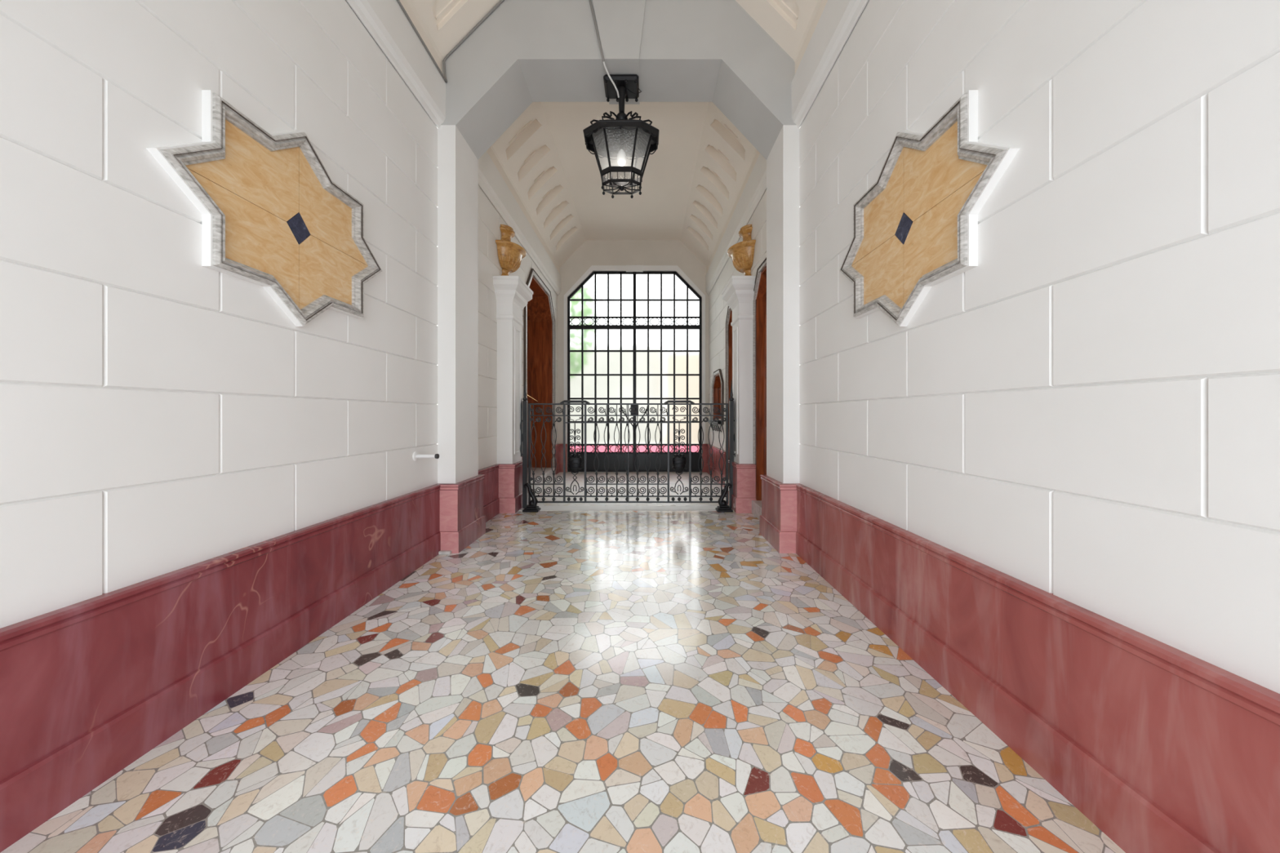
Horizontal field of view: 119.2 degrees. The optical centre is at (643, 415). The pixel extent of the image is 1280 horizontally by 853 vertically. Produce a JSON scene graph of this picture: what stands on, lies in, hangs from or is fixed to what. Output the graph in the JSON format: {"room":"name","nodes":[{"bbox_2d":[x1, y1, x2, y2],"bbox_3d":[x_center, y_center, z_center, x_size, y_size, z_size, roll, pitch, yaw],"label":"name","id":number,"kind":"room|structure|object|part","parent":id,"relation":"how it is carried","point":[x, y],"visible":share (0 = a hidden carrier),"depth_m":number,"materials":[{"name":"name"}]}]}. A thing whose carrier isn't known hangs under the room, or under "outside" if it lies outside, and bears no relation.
{"room":"building entrance hall","nodes":[
{"label":"building entrance hall","id":0,"kind":"room"},
{"bbox_2d":[0,0,557,628],"bbox_3d":[-2.145,-0.950,3.650,0.350,4.500,9.900,0,0,0],"label":"wall","id":1,"kind":"structure","parent":0,"point":[161,412],"depth_m":1.60,"materials":[{"name":"white paint"}]},
{"bbox_2d":[0,456,522,852],"bbox_3d":[-1.841,0.977,2.430,0.278,0.647,7.460,0,0,0],"label":"baseboard","id":2,"kind":"structure","parent":1,"relation":"attached to","point":[90,687],"depth_m":1.55,"materials":[{"name":"red stone"}]},
{"bbox_2d":[437,124,478,483],"bbox_3d":[-1.885,-0.737,3.835,0.170,4.074,0.490,0,0,0],"label":"wall pier","id":3,"kind":"object","parent":2,"relation":"on","point":[457,164],"visible":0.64,"depth_m":3.63,"materials":[{"name":"white paint"}]},
{"bbox_2d":[146,89,382,326],"bbox_3d":[-1.940,-1.057,2.126,0.060,1.110,1.280,0,0,0],"label":"panel","id":4,"kind":"object","parent":1,"relation":"attached to","point":[274,219],"visible":1,"depth_m":1.98,"materials":[{"name":"beige wood"}]},
{"bbox_2d":[346,0,445,128],"bbox_3d":[-1.991,-2.960,1.145,0.198,0.440,4.890,0,0,0],"label":"trim","id":5,"kind":"structure","parent":1,"relation":"attached to","point":[385,20],"depth_m":3.00,"materials":[{"name":"white paint"}]},
{"bbox_2d":[412,451,439,461],"bbox_3d":[-1.871,0.355,3.240,0.198,0.083,0.084,0,0,0],"label":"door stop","id":6,"kind":"object","parent":1,"relation":"attached to","point":[416,455],"visible":1,"depth_m":3.22,"materials":[{"name":"white metal"}]},
{"bbox_3d":[-1.963,0.355,3.240,0.014,0.083,0.084,0,0,0],"label":"wall plate","id":7,"kind":"part","parent":6,"relation":"part of","materials":[{"name":"white ceramic"}]},
{"bbox_2d":[493,275,533,463],"bbox_3d":[-1.801,-0.624,5.225,0.338,2.553,0.646,0,0,0],"label":"pilaster","id":8,"kind":"object","parent":1,"relation":"attached to","point":[512,293],"visible":0.98,"depth_m":5.03,"materials":[{"name":"white paint"}]},
{"bbox_2d":[495,224,526,275],"bbox_3d":[-1.816,-2.262,5.280,0.302,0.720,0.604,0,0,0],"label":"urn","id":9,"kind":"object","parent":8,"relation":"on","point":[510,255],"visible":0.96,"depth_m":5.16,"materials":[{"name":"gold metal"}]},
{"bbox_2d":[478,151,560,295],"bbox_3d":[-1.991,-2.960,6.340,0.198,0.440,4.520,0,0,0],"label":"trim","id":10,"kind":"structure","parent":1,"relation":"attached to","point":[491,181],"depth_m":5.51,"materials":[{"name":"white paint"}]},
{"bbox_2d":[524,266,555,493],"bbox_3d":[-2.250,-0.633,7.185,0.680,3.866,2.042,0,0,0],"label":"door","id":11,"kind":"structure","parent":1,"relation":"in","point":[539,314],"depth_m":8.09,"materials":[{"name":"brown wood"}]},
{"bbox_3d":[-2.372,-0.345,7.663,0.226,0.257,0.912,0,0,11],"label":"handrail","id":12,"kind":"part","parent":11,"relation":"part of","materials":[{"name":"gold metal"}]},
{"bbox_3d":[-1.952,-0.718,7.185,0.036,3.696,2.042,0,0,0],"label":"edge moulding","id":13,"kind":"part","parent":11,"relation":"part of","materials":[{"name":"brown"}]},
{"bbox_2d":[554,443,567,474],"bbox_3d":[-1.865,0.977,8.410,0.229,0.647,0.400,0,0,0],"label":"baseboard","id":14,"kind":"structure","parent":1,"relation":"attached to","point":[559,446],"depth_m":8.54,"materials":[{"name":"red stone"}]},
{"bbox_2d":[0,471,1125,852],"bbox_3d":[-0.240,1.300,3.700,3.500,0.001,10.000,0,0,0],"label":"floor","id":15,"kind":"structure","parent":0,"point":[556,682],"depth_m":1.53,"materials":[{"name":"multicoloured stone"}]},
{"bbox_2d":[438,550,451,555],"bbox_3d":[-1.857,1.285,3.510,0.105,0.030,0.039,0,0,0],"label":"stone nosing","id":16,"kind":"object","parent":15,"relation":"on","point":[442,552],"visible":1,"depth_m":3.49,"materials":[{"name":"stone"}]},
{"bbox_2d":[522,482,540,512],"bbox_3d":[-1.520,1.106,5.090,0.212,0.388,0.140,0,0,0],"label":"support bracket","id":17,"kind":"object","parent":15,"relation":"on","point":[532,507],"visible":1,"depth_m":5.06,"materials":[{"name":"black metal"}]},
{"bbox_3d":[-1.530,1.072,5.090,0.193,0.320,0.068,0,0,0],"label":"curled arm","id":18,"kind":"part","parent":17,"relation":"part of","materials":[{"name":"black metal"}]},
{"bbox_2d":[518,506,733,511],"bbox_3d":[-0.240,1.300,5.230,2.920,0.006,0.260,0,0,0],"label":"step","id":19,"kind":"structure","parent":15,"relation":"on","point":[542,508],"depth_m":5.19,"materials":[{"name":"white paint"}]},
{"bbox_2d":[520,380,527,508],"bbox_3d":[-1.678,0.405,5.250,0.107,1.790,0.065,0,0,0],"label":"gate post","id":20,"kind":"object","parent":19,"relation":"on","point":[523,424],"visible":0.98,"depth_m":5.22,"materials":[{"name":"grey metal"}]},
{"bbox_3d":[-1.659,0.550,5.250,0.056,1.500,0.060,0,0,0],"label":"post","id":21,"kind":"part","parent":20,"relation":"part of","materials":[{"name":"grey metal"}]},
{"bbox_2d":[528,400,728,504],"bbox_3d":[-0.215,0.518,5.251,2.792,1.453,0.090,0,0,0],"label":"gate","id":22,"kind":"object","parent":20,"relation":"attached to","point":[575,463],"visible":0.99,"depth_m":5.24,"materials":[{"name":"grey metal"}]},
{"bbox_3d":[-1.356,0.965,5.250,0.493,0.016,0.018,0,0,0],"label":"rail","id":23,"kind":"part","parent":22,"relation":"part of","materials":[{"name":"grey metal"}]},
{"bbox_2d":[568,453,582,473],"bbox_3d":[-0.963,0.677,5.251,0.195,0.266,0.090,0,0,0],"label":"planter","id":24,"kind":"object","parent":22,"relation":"on","point":[575,463],"depth_m":5.22,"materials":[{"name":"black metal"}]},
{"bbox_3d":[-0.235,0.105,5.250,1.161,0.014,0.016,0,0,0],"label":"scroll rail","id":25,"kind":"part","parent":22,"relation":"part of","materials":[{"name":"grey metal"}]},
{"bbox_3d":[-0.235,0.965,5.250,1.161,0.016,0.018,0,0,0],"label":"rail","id":26,"kind":"part","parent":22,"relation":"part of","materials":[{"name":"grey metal"}]},
{"bbox_3d":[-0.215,1.215,5.250,2.776,0.022,0.024,0,0,0],"label":"rail","id":27,"kind":"part","parent":22,"relation":"part of","materials":[{"name":"grey metal"}]},
{"bbox_3d":[-0.215,0.005,5.250,2.776,0.016,0.024,0,0,0],"label":"rail","id":28,"kind":"part","parent":22,"relation":"part of","materials":[{"name":"grey metal"}]},
{"bbox_3d":[-0.215,-0.155,5.250,2.776,0.022,0.024,0,0,0],"label":"rail","id":29,"kind":"part","parent":22,"relation":"part of","materials":[{"name":"grey metal"}]},
{"bbox_3d":[-0.215,1.135,5.250,2.776,0.018,0.024,0,0,0],"label":"rail","id":30,"kind":"part","parent":22,"relation":"part of","materials":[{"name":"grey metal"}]},
{"bbox_2d":[672,453,686,473],"bbox_3d":[0.497,0.677,5.251,0.195,0.266,0.090,0,0,0],"label":"basket","id":31,"kind":"object","parent":22,"relation":"on","point":[679,463],"depth_m":5.22,"materials":[{"name":"black metal"}]},
{"bbox_3d":[0.911,0.965,5.250,0.525,0.016,0.018,0,0,0],"label":"rail","id":32,"kind":"part","parent":22,"relation":"part of","materials":[{"name":"grey metal"}]},
{"bbox_2d":[728,382,735,507],"bbox_3d":[1.248,0.405,5.250,0.107,1.790,0.065,0,0,0],"label":"gate post","id":33,"kind":"object","parent":19,"relation":"on","point":[731,435],"visible":0.89,"depth_m":5.22,"materials":[{"name":"grey metal"}]},
{"bbox_3d":[1.229,0.550,5.250,0.056,1.500,0.060,0,0,0],"label":"post","id":34,"kind":"part","parent":33,"relation":"part of","materials":[{"name":"grey metal"}]},
{"bbox_2d":[715,482,733,512],"bbox_3d":[1.091,1.106,5.090,0.212,0.388,0.140,0,0,0],"label":"support bracket","id":35,"kind":"object","parent":15,"relation":"on","point":[723,507],"visible":1,"depth_m":5.06,"materials":[{"name":"black metal"}]},
{"bbox_3d":[1.100,1.072,5.090,0.193,0.320,0.068,0,0,0],"label":"curled arm","id":36,"kind":"part","parent":35,"relation":"part of","materials":[{"name":"black metal"}]},
{"bbox_2d":[399,0,827,73],"bbox_3d":[-0.240,-3.815,1.145,4.060,1.270,4.890,0,0,0],"label":"ceiling","id":37,"kind":"structure","parent":0,"point":[442,24],"depth_m":3.40,"materials":[{"name":"beige paint"}]},
{"bbox_2d":[396,0,604,83],"bbox_3d":[-1.144,-3.588,2.395,1.540,0.839,2.389,0,0,0],"label":"cable","id":38,"kind":"object","parent":37,"relation":"attached to","point":[500,2],"visible":1,"depth_m":3.57,"materials":[{"name":"grey plastic"}]},
{"bbox_2d":[440,0,795,159],"bbox_3d":[-0.240,-3.538,3.835,3.460,1.525,0.490,0,0,0],"label":"arch","id":39,"kind":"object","parent":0,"point":[525,52],"depth_m":3.59,"materials":[{"name":"white paint"}]},
{"bbox_2d":[603,62,619,97],"bbox_3d":[-0.316,-3.305,3.700,0.031,0.155,0.278,0,0,30],"label":"cable","id":40,"kind":"object","parent":39,"relation":"attached to","point":[605,67],"visible":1,"depth_m":3.69,"materials":[{"name":"white plastic"}]},
{"bbox_2d":[591,0,645,104],"bbox_3d":[-0.240,-3.719,3.829,0.540,0.663,0.522,0,0,0],"label":"ceiling beam","id":41,"kind":"structure","parent":39,"relation":"attached to","point":[620,23],"depth_m":3.57,"materials":[{"name":"white paint"}]},
{"bbox_2d":[582,74,659,198],"bbox_3d":[-0.225,-2.834,3.840,0.759,1.105,0.448,0,0,0],"label":"lantern","id":42,"kind":"object","parent":39,"relation":"hanging from","point":[621,138],"visible":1,"depth_m":3.82,"materials":[{"name":"black metal"}]},
{"bbox_3d":[-0.477,-2.635,3.775,0.129,0.376,0.020,0,0,-14],"label":"post","id":43,"kind":"part","parent":42,"relation":"part of","materials":[{"name":"black metal"}]},
{"bbox_3d":[-0.477,-2.635,3.905,0.129,0.376,0.020,0,0,14],"label":"post","id":44,"kind":"part","parent":42,"relation":"part of","materials":[{"name":"black metal"}]},
{"bbox_3d":[-0.359,-2.635,3.693,0.020,0.374,0.104,0,0,42],"label":"post","id":45,"kind":"part","parent":42,"relation":"part of","materials":[{"name":"black metal"}]},
{"bbox_3d":[-0.225,-3.358,3.840,0.350,0.057,0.260,0,0,0],"label":"ceiling plate","id":46,"kind":"part","parent":42,"relation":"part of","materials":[{"name":"black metal"}]},
{"bbox_3d":[-0.225,-3.158,3.840,0.124,0.335,0.121,0,0,0],"label":"stem","id":47,"kind":"part","parent":42,"relation":"part of","materials":[{"name":"black metal"}]},
{"bbox_3d":[-0.225,-2.632,3.840,0.100,0.155,0.100,0,0,0],"label":"bulb","id":48,"kind":"part","parent":42,"relation":"part of","materials":[{"name":"white glass"}]},
{"bbox_3d":[-0.091,-2.635,3.693,0.020,0.374,0.104,0,0,-42],"label":"post","id":49,"kind":"part","parent":42,"relation":"part of","materials":[{"name":"black metal"}]},
{"bbox_3d":[-0.091,-2.635,3.987,0.020,0.374,0.104,0,0,42],"label":"post","id":50,"kind":"part","parent":42,"relation":"part of","materials":[{"name":"black metal"}]},
{"bbox_3d":[0.027,-2.635,3.775,0.129,0.376,0.020,0,0,14],"label":"post","id":51,"kind":"part","parent":42,"relation":"part of","materials":[{"name":"black metal"}]},
{"bbox_3d":[0.027,-2.635,3.905,0.129,0.376,0.020,0,0,-14],"label":"post","id":52,"kind":"part","parent":42,"relation":"part of","materials":[{"name":"black metal"}]},
{"bbox_2d":[486,102,759,273],"bbox_3d":[-0.240,-3.815,6.340,4.060,1.270,4.520,0,0,0],"label":"ceiling","id":53,"kind":"structure","parent":0,"point":[693,184],"depth_m":6.04,"materials":[{"name":"beige paint"}]},
{"bbox_2d":[557,240,709,443],"bbox_3d":[-0.240,-1.500,8.670,4.060,5.600,0.140,0,0,0],"label":"wall","id":54,"kind":"structure","parent":0,"point":[591,252],"depth_m":8.60,"materials":[{"name":"beige paint"}]},
{"bbox_2d":[567,271,702,471],"bbox_3d":[-0.208,-0.998,8.580,3.075,4.597,0.190,0,0,0],"label":"window","id":55,"kind":"structure","parent":54,"relation":"in","point":[633,337],"depth_m":8.67,"materials":[{"name":"black metal"}]},
{"bbox_3d":[-0.975,1.071,8.625,1.463,0.397,0.040,0,0,0],"label":"kick panel","id":56,"kind":"part","parent":55,"relation":"part of","materials":[{"name":"black metal"}]},
{"bbox_3d":[0.558,1.071,8.625,1.463,0.397,0.040,0,0,0],"label":"kick panel","id":57,"kind":"part","parent":55,"relation":"part of","materials":[{"name":"black metal"}]},
{"bbox_2d":[564,265,705,444],"bbox_3d":[-0.208,-1.379,8.568,3.225,4.065,0.066,0,0,0],"label":"trim","id":58,"kind":"structure","parent":54,"relation":"attached to","point":[593,268],"depth_m":8.55,"materials":[{"name":"white paint"}]},
{"bbox_2d":[708,0,1279,693],"bbox_3d":[1.665,-0.950,3.650,0.350,4.500,9.900,0,0,0],"label":"wall","id":59,"kind":"structure","parent":0,"point":[1086,414],"depth_m":1.28,"materials":[{"name":"white paint"}]},
{"bbox_2d":[702,443,725,488],"bbox_3d":[1.417,0.977,7.640,0.166,0.647,1.940,0,0,0],"label":"baseboard","id":60,"kind":"structure","parent":59,"relation":"attached to","point":[716,455],"depth_m":7.66,"materials":[{"name":"red stone"}]},
{"bbox_2d":[709,422,721,432],"bbox_3d":[1.433,0.246,7.500,0.104,0.159,0.840,0,0,0],"label":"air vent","id":61,"kind":"object","parent":59,"relation":"in","point":[716,424],"visible":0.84,"depth_m":7.37,"materials":[{"name":"black metal"}]},
{"bbox_2d":[707,368,724,424],"bbox_3d":[1.585,-0.360,7.535,0.410,1.070,1.120,0,0,0],"label":"window","id":62,"kind":"structure","parent":59,"relation":"in","point":[717,383],"depth_m":7.88,"materials":[{"name":"brown wood"}]},
{"bbox_3d":[1.445,0.130,7.535,0.130,0.060,1.090,0,0,0],"label":"sill","id":63,"kind":"part","parent":62,"relation":"part of","materials":[{"name":"grey stone"}]},
{"bbox_3d":[1.475,-0.360,7.535,0.050,1.030,1.080,0,0,0],"label":"frame","id":64,"kind":"part","parent":62,"relation":"part of","materials":[{"name":"grey stone"}]},
{"bbox_2d":[719,382,720,418],"bbox_3d":[1.630,-0.360,7.535,0.040,0.870,0.920,0,0,0],"label":"shutter","id":65,"kind":"object","parent":62,"relation":"attached to","point":[719,382],"depth_m":7.88,"materials":[{"name":"brown wood"}]},
{"bbox_2d":[724,306,732,490],"bbox_3d":[1.610,-0.285,6.120,0.360,3.171,1.102,0,0,0],"label":"door","id":66,"kind":"structure","parent":59,"relation":"in","point":[729,315],"depth_m":6.61,"materials":[{"name":"brown wood"}]},
{"bbox_3d":[1.472,-0.370,6.120,0.036,3.001,1.102,0,0,0],"label":"edge moulding","id":67,"kind":"part","parent":66,"relation":"part of","materials":[{"name":"brown"}]},
{"bbox_3d":[1.476,-0.362,6.120,0.028,2.985,1.070,0,0,0],"label":"architrave","id":68,"kind":"part","parent":66,"relation":"part of","materials":[{"name":"grey stone"}]},
{"bbox_2d":[705,153,766,295],"bbox_3d":[1.511,-2.960,6.340,0.198,0.440,4.520,0,0,0],"label":"trim","id":69,"kind":"structure","parent":59,"relation":"attached to","point":[755,188],"depth_m":5.50,"materials":[{"name":"white paint"}]},
{"bbox_2d":[721,275,755,463],"bbox_3d":[1.321,-0.624,5.225,0.338,2.553,0.646,0,0,0],"label":"pilaster","id":70,"kind":"object","parent":59,"relation":"attached to","point":[738,293],"visible":0.97,"depth_m":5.03,"materials":[{"name":"white paint"}]},
{"bbox_2d":[727,224,755,275],"bbox_3d":[1.336,-2.262,5.280,0.302,0.720,0.604,0,0,0],"label":"urn","id":71,"kind":"object","parent":70,"relation":"on","point":[742,253],"visible":0.94,"depth_m":5.16,"materials":[{"name":"gold metal"}]},
{"bbox_2d":[728,460,755,513],"bbox_3d":[1.361,0.977,5.281,0.278,0.647,0.618,0,0,0],"label":"baseboard","id":72,"kind":"structure","parent":59,"relation":"attached to","point":[744,474],"depth_m":4.99,"materials":[{"name":"red stone"}]},
{"bbox_2d":[751,257,766,519],"bbox_3d":[1.540,-0.285,4.570,0.220,3.171,0.962,0,0,0],"label":"door","id":73,"kind":"structure","parent":59,"relation":"in","point":[759,302],"depth_m":4.97,"materials":[{"name":"brown wood"}]},
{"bbox_3d":[1.472,-0.370,4.570,0.036,3.001,0.962,0,0,0],"label":"edge moulding","id":74,"kind":"part","parent":73,"relation":"part of","materials":[{"name":"grey"}]},
{"bbox_3d":[1.591,-0.975,4.771,0.018,0.706,0.257,0,0,0],"label":"panel moulding","id":75,"kind":"part","parent":73,"relation":"part of","materials":[{"name":"brown wood"}]},
{"bbox_3d":[1.591,-0.169,4.771,0.018,0.706,0.257,0,0,0],"label":"panel moulding","id":76,"kind":"part","parent":73,"relation":"part of","materials":[{"name":"brown wood"}]},
{"bbox_3d":[1.591,0.637,4.771,0.018,0.706,0.257,0,0,0],"label":"panel moulding","id":77,"kind":"part","parent":73,"relation":"part of","materials":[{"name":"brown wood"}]},
{"bbox_2d":[791,0,868,128],"bbox_3d":[1.511,-2.960,1.145,0.198,0.440,4.890,0,0,0],"label":"trim","id":78,"kind":"structure","parent":59,"relation":"attached to","point":[838,19],"depth_m":3.00,"materials":[{"name":"white paint"}]},
{"bbox_2d":[840,89,1019,326],"bbox_3d":[1.460,-1.057,2.126,0.060,1.110,1.280,0,0,0],"label":"panel","id":79,"kind":"object","parent":59,"relation":"attached to","point":[915,229],"visible":1,"depth_m":1.97,"materials":[{"name":"beige wood"}]},
{"bbox_2d":[759,474,1279,852],"bbox_3d":[1.389,0.977,1.419,0.223,0.647,5.438,0,0,0],"label":"baseboard","id":80,"kind":"structure","parent":59,"relation":"attached to","point":[1163,748],"depth_m":1.25,"materials":[{"name":"red stone"}]},
{"bbox_2d":[766,124,799,483],"bbox_3d":[1.413,-0.737,3.835,0.155,4.074,0.490,0,0,0],"label":"wall pier","id":81,"kind":"object","parent":80,"relation":"on","point":[783,159],"visible":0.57,"depth_m":3.59,"materials":[{"name":"white paint"}]}
]}

